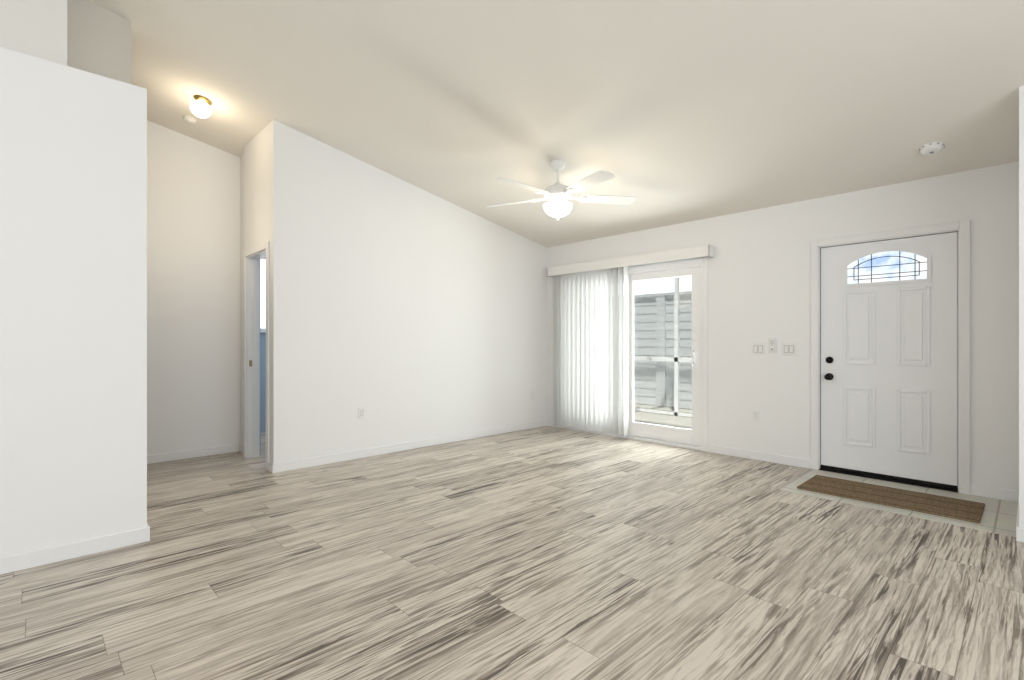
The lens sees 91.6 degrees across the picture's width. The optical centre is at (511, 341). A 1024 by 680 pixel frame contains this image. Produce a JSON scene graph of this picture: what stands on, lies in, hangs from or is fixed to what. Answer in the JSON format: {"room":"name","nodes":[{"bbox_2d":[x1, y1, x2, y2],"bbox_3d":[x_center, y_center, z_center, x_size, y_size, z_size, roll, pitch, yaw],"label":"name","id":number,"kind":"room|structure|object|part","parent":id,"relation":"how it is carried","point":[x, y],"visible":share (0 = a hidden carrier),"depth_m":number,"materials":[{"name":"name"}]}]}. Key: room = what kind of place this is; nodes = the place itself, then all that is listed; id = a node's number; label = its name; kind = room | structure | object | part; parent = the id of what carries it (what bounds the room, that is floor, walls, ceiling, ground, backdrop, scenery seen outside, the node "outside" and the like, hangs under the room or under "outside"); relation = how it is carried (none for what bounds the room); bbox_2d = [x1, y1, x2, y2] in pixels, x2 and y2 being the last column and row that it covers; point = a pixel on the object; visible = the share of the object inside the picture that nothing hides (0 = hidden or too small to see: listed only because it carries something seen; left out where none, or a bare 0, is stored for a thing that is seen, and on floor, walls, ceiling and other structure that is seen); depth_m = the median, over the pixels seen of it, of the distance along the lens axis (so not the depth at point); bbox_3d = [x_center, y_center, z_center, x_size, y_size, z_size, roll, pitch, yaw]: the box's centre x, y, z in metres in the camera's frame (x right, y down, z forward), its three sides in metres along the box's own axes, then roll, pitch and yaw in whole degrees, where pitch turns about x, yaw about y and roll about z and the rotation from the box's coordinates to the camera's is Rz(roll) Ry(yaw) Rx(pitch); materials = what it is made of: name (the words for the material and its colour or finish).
{"room":"empty living room","nodes":[
{"label":"empty living room","id":0,"kind":"room"},
{"bbox_2d":[0,0,146,557],"bbox_3d":[-3.820,-0.875,1.802,3.980,4.109,0.650,0,0,-44],"label":"wall","id":1,"kind":"structure","parent":0,"point":[73,304],"depth_m":2.70,"materials":[{"name":"white paint"}]},
{"bbox_2d":[0,523,149,574],"bbox_3d":[-3.857,1.137,1.850,3.993,0.085,0.796,0,0,-44],"label":"baseboard","id":2,"kind":"structure","parent":1,"relation":"attached to","point":[30,559],"depth_m":2.71,"materials":[{"name":"white paint"}]},
{"bbox_2d":[67,0,130,83],"bbox_3d":[-4.087,-0.875,2.080,3.980,4.110,0.120,0,0,-44],"label":"wall","id":3,"kind":"structure","parent":0,"point":[98,40],"depth_m":3.29,"materials":[{"name":"grey paint"}]},
{"bbox_2d":[147,120,239,454],"bbox_3d":[-4.778,-0.875,3.675,5.190,4.110,0.120,0,0,-44],"label":"wall","id":4,"kind":"structure","parent":0,"point":[193,293],"depth_m":5.05,"materials":[{"name":"white paint"}]},
{"bbox_2d":[147,443,239,463],"bbox_3d":[-4.765,1.137,3.596,5.100,0.085,0.013,0,0,-44],"label":"baseboard","id":5,"kind":"structure","parent":4,"relation":"attached to","point":[180,455],"depth_m":5.04,"materials":[{"name":"white paint"}]},
{"bbox_2d":[260,332,265,432],"bbox_3d":[-2.854,-0.045,5.410,0.030,2.450,2.040,0,0,-44],"label":"wall","id":6,"kind":"structure","parent":0,"point":[262,382],"depth_m":5.02,"materials":[{"name":"blue paint"}]},
{"bbox_2d":[260,257,265,331],"bbox_3d":[-2.943,-0.620,6.717,1.250,1.000,0.029,0,0,-44],"label":"bedroom window","id":7,"kind":"structure","parent":6,"relation":"in","point":[262,294],"depth_m":6.45,"materials":[{"name":"white paint"}]},
{"bbox_2d":[240,120,286,463],"bbox_3d":[-2.503,-0.408,4.950,0.140,3.175,1.190,0,0,-44],"label":"wall","id":8,"kind":"structure","parent":0,"point":[263,188],"depth_m":4.54,"materials":[{"name":"white paint"}]},
{"bbox_2d":[239,444,273,472],"bbox_3d":[-2.531,1.137,4.905,0.063,0.085,1.190,0,0,-44],"label":"baseboard","id":9,"kind":"structure","parent":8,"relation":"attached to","point":[271,467],"depth_m":4.51,"materials":[{"name":"white paint"}]},
{"bbox_2d":[243,241,269,470],"bbox_3d":[-2.433,0.131,4.851,0.136,2.098,0.746,0,0,-44],"label":"door frame","id":10,"kind":"structure","parent":8,"relation":"attached to","point":[253,256],"depth_m":5.05,"materials":[{"name":"white paint"}]},
{"bbox_2d":[287,126,546,460],"bbox_3d":[-0.822,-0.397,5.820,3.530,3.153,0.120,0,0,-44],"label":"wall","id":11,"kind":"structure","parent":0,"point":[415,313],"depth_m":5.34,"materials":[{"name":"white paint"}]},
{"bbox_2d":[358,407,364,418],"bbox_3d":[-1.524,0.725,5.057,0.072,0.116,0.010,0,0,-44],"label":"outlet","id":12,"kind":"object","parent":11,"relation":"attached to","point":[361,412],"visible":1,"depth_m":5.05,"materials":[{"name":"white plastic"}]},
{"bbox_2d":[274,420,546,472],"bbox_3d":[-0.824,1.137,5.726,3.637,0.085,0.013,0,0,-44],"label":"baseboard","id":13,"kind":"structure","parent":11,"relation":"attached to","point":[320,460],"depth_m":5.32,"materials":[{"name":"white paint"}]},
{"bbox_2d":[0,426,1023,679],"bbox_3d":[-1.238,1.210,2.519,9.000,0.060,10.650,0,0,-44],"label":"floor","id":14,"kind":"structure","parent":0,"point":[546,552],"depth_m":2.46,"materials":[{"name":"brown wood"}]},
{"bbox_2d":[89,0,1023,247],"bbox_3d":[-1.238,-2.185,2.519,9.000,1.785,10.650,0,0,-44],"label":"ceiling","id":15,"kind":"structure","parent":0,"point":[668,112],"depth_m":3.52,"materials":[{"name":"white paint"}]},
{"bbox_2d":[183,115,195,123],"bbox_3d":[-3.014,-2.079,4.660,0.106,0.055,0.104,0,0,-44],"label":"smoke detector","id":16,"kind":"object","parent":15,"relation":"attached to","point":[189,119],"visible":0.92,"depth_m":4.63,"materials":[{"name":"white plastic"}]},
{"bbox_2d":[190,95,211,117],"bbox_3d":[-2.676,-2.023,4.292,0.166,0.179,0.156,0,0,-44],"label":"hall ceiling light","id":17,"kind":"object","parent":15,"relation":"attached to","point":[199,106],"visible":0.96,"depth_m":4.25,"materials":[{"name":"white glass"}]},
{"bbox_2d":[485,159,635,219],"bbox_3d":[0.387,-1.396,4.531,1.390,0.552,1.437,0,0,-44],"label":"ceiling fan","id":18,"kind":"object","parent":15,"relation":"hanging from","point":[557,195],"visible":1,"depth_m":4.49,"materials":[{"name":"white"}]},
{"bbox_3d":[0.421,-1.188,4.574,0.270,0.135,0.270,0,0,-44],"label":"lamp shade","id":19,"kind":"part","parent":18,"relation":"part of","materials":[{"name":"white glass"}]},
{"bbox_2d":[919,142,944,155],"bbox_3d":[3.046,-1.401,3.614,0.147,0.074,0.144,0,0,-44],"label":"smoke detector","id":20,"kind":"object","parent":15,"relation":"attached to","point":[931,148],"visible":0.96,"depth_m":3.58,"materials":[{"name":"white plastic"}]},
{"bbox_2d":[547,161,1018,490],"bbox_3d":[1.956,-0.070,5.582,0.150,2.500,10.650,0,0,-44],"label":"wall","id":21,"kind":"structure","parent":0,"point":[759,276],"depth_m":4.69,"materials":[{"name":"white paint"}]},
{"bbox_2d":[547,244,713,435],"bbox_3d":[1.313,0.060,6.053,0.125,2.150,2.270,0,0,-44],"label":"vertical blinds","id":22,"kind":"object","parent":21,"relation":"attached to","point":[588,345],"visible":1,"depth_m":6.32,"materials":[{"name":"white plastic"}]},
{"bbox_2d":[562,257,707,451],"bbox_3d":[1.423,0.138,6.110,0.139,2.085,2.060,0,0,-44],"label":"sliding glass door","id":23,"kind":"structure","parent":21,"relation":"attached to","point":[695,437],"depth_m":5.54,"materials":[{"name":"white plastic"}]},
{"bbox_3d":[1.981,0.170,5.454,0.038,0.170,0.024,0,0,-44],"label":"handle","id":24,"kind":"part","parent":23,"relation":"part of","materials":[{"name":"white plastic"}]},
{"bbox_2d":[752,410,759,421],"bbox_3d":[2.432,0.743,4.970,0.010,0.116,0.072,0,0,-44],"label":"outlet","id":25,"kind":"object","parent":21,"relation":"attached to","point":[755,415],"visible":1,"depth_m":4.97,"materials":[{"name":"white plastic"}]},
{"bbox_2d":[752,343,764,354],"bbox_3d":[2.448,0.074,4.952,0.010,0.116,0.118,0,0,-44],"label":"switch plate","id":26,"kind":"object","parent":21,"relation":"attached to","point":[758,348],"visible":1,"depth_m":4.95,"materials":[{"name":"white plastic"}]},
{"bbox_2d":[769,338,775,351],"bbox_3d":[2.537,0.035,4.850,0.024,0.140,0.064,0,0,-44],"label":"switch","id":27,"kind":"object","parent":21,"relation":"attached to","point":[772,344],"visible":1,"depth_m":4.84,"materials":[{"name":"white plastic"}]},
{"bbox_2d":[547,420,1018,501],"bbox_3d":[2.101,1.137,5.312,0.013,0.085,4.660,0,0,-44],"label":"baseboard","id":28,"kind":"structure","parent":21,"relation":"attached to","point":[995,493],"depth_m":4.76,"materials":[{"name":"white paint"}]},
{"bbox_2d":[782,343,795,354],"bbox_3d":[2.642,0.072,4.750,0.010,0.116,0.118,0,0,-44],"label":"switch plate","id":29,"kind":"object","parent":21,"relation":"attached to","point":[788,348],"visible":1,"depth_m":4.75,"materials":[{"name":"white plastic"}]},
{"bbox_2d":[819,468,957,492],"bbox_3d":[3.186,1.171,4.261,0.122,0.018,0.950,0,0,-44],"label":"threshold","id":30,"kind":"object","parent":21,"relation":"attached to","point":[898,481],"visible":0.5,"depth_m":4.18,"materials":[{"name":"grey metal"}]},
{"bbox_2d":[821,232,957,485],"bbox_3d":[3.154,0.146,4.230,0.116,2.012,0.940,0,0,-44],"label":"front door","id":31,"kind":"structure","parent":21,"relation":"in","point":[889,357],"depth_m":4.20,"materials":[{"name":"white paint"}]},
{"bbox_3d":[2.861,0.243,4.503,0.072,0.214,0.064,0,0,-44],"label":"knob","id":32,"kind":"part","parent":31,"relation":"part of","materials":[{"name":"black metal"}]},
{"bbox_3d":[3.170,-0.637,4.228,0.006,0.255,0.545,0,0,-44],"label":"lite glass","id":33,"kind":"part","parent":31,"relation":"part of","materials":[{"name":"grey"}]},
{"bbox_2d":[821,465,957,489],"bbox_3d":[3.163,1.145,4.238,0.012,0.030,0.940,0,0,-44],"label":"door sweep","id":34,"kind":"object","parent":31,"relation":"attached to","point":[893,477],"depth_m":4.19,"materials":[{"name":"black rubber"}]},
{"bbox_2d":[811,220,969,494],"bbox_3d":[3.199,0.122,4.273,0.166,2.115,1.090,0,0,-44],"label":"door frame","id":35,"kind":"structure","parent":21,"relation":"attached to","point":[962,228],"depth_m":3.95,"materials":[{"name":"white paint"}]},
{"bbox_2d":[777,469,1017,536],"bbox_3d":[2.916,1.177,3.801,0.930,0.005,1.350,0,0,-44],"label":"floor","id":36,"kind":"structure","parent":0,"point":[999,516],"depth_m":3.62,"materials":[{"name":"beige tile"}]},
{"bbox_2d":[797,475,984,522],"bbox_3d":[2.837,1.168,3.781,0.530,0.014,1.070,0,0,-44],"label":"door mat","id":37,"kind":"object","parent":36,"relation":"on","point":[955,508],"visible":1,"depth_m":3.71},
{"bbox_2d":[1019,86,1023,527],"bbox_3d":[3.399,-0.163,3.246,1.000,2.685,0.120,0,0,-44],"label":"wall","id":38,"kind":"structure","parent":0,"point":[1021,306],"depth_m":2.94,"materials":[{"name":"white paint"}]},
{"bbox_2d":[1016,496,1023,542],"bbox_3d":[3.394,1.137,3.241,1.013,0.085,0.146,0,0,-44],"label":"baseboard","id":39,"kind":"structure","parent":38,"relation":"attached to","point":[1019,534],"depth_m":2.94,"materials":[{"name":"white paint"}]},
{"label":"outside","id":40,"kind":"structure","parent":0,"visible":0},
{"bbox_2d":[623,402,691,428],"bbox_3d":[3.493,1.225,8.891,6.650,0.070,16.000,0,0,-44],"label":"patio slab","id":41,"kind":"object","parent":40,"point":[675,423],"depth_m":7.81,"materials":[{"name":"beige concrete"}]},
{"bbox_2d":[623,277,691,416],"bbox_3d":[1.861,-0.070,7.327,2.070,2.500,8.000,0,0,-44],"label":"screen enclosure","id":42,"kind":"object","parent":41,"relation":"on","point":[676,336],"depth_m":7.96,"materials":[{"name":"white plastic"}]},
{"bbox_2d":[623,291,691,408],"bbox_3d":[2.551,0.147,9.374,0.180,2.065,12.000,0,0,-44],"label":"fence","id":43,"kind":"object","parent":41,"relation":"on","point":[669,342],"depth_m":9.09,"materials":[{"name":"grey wood"}]}
]}

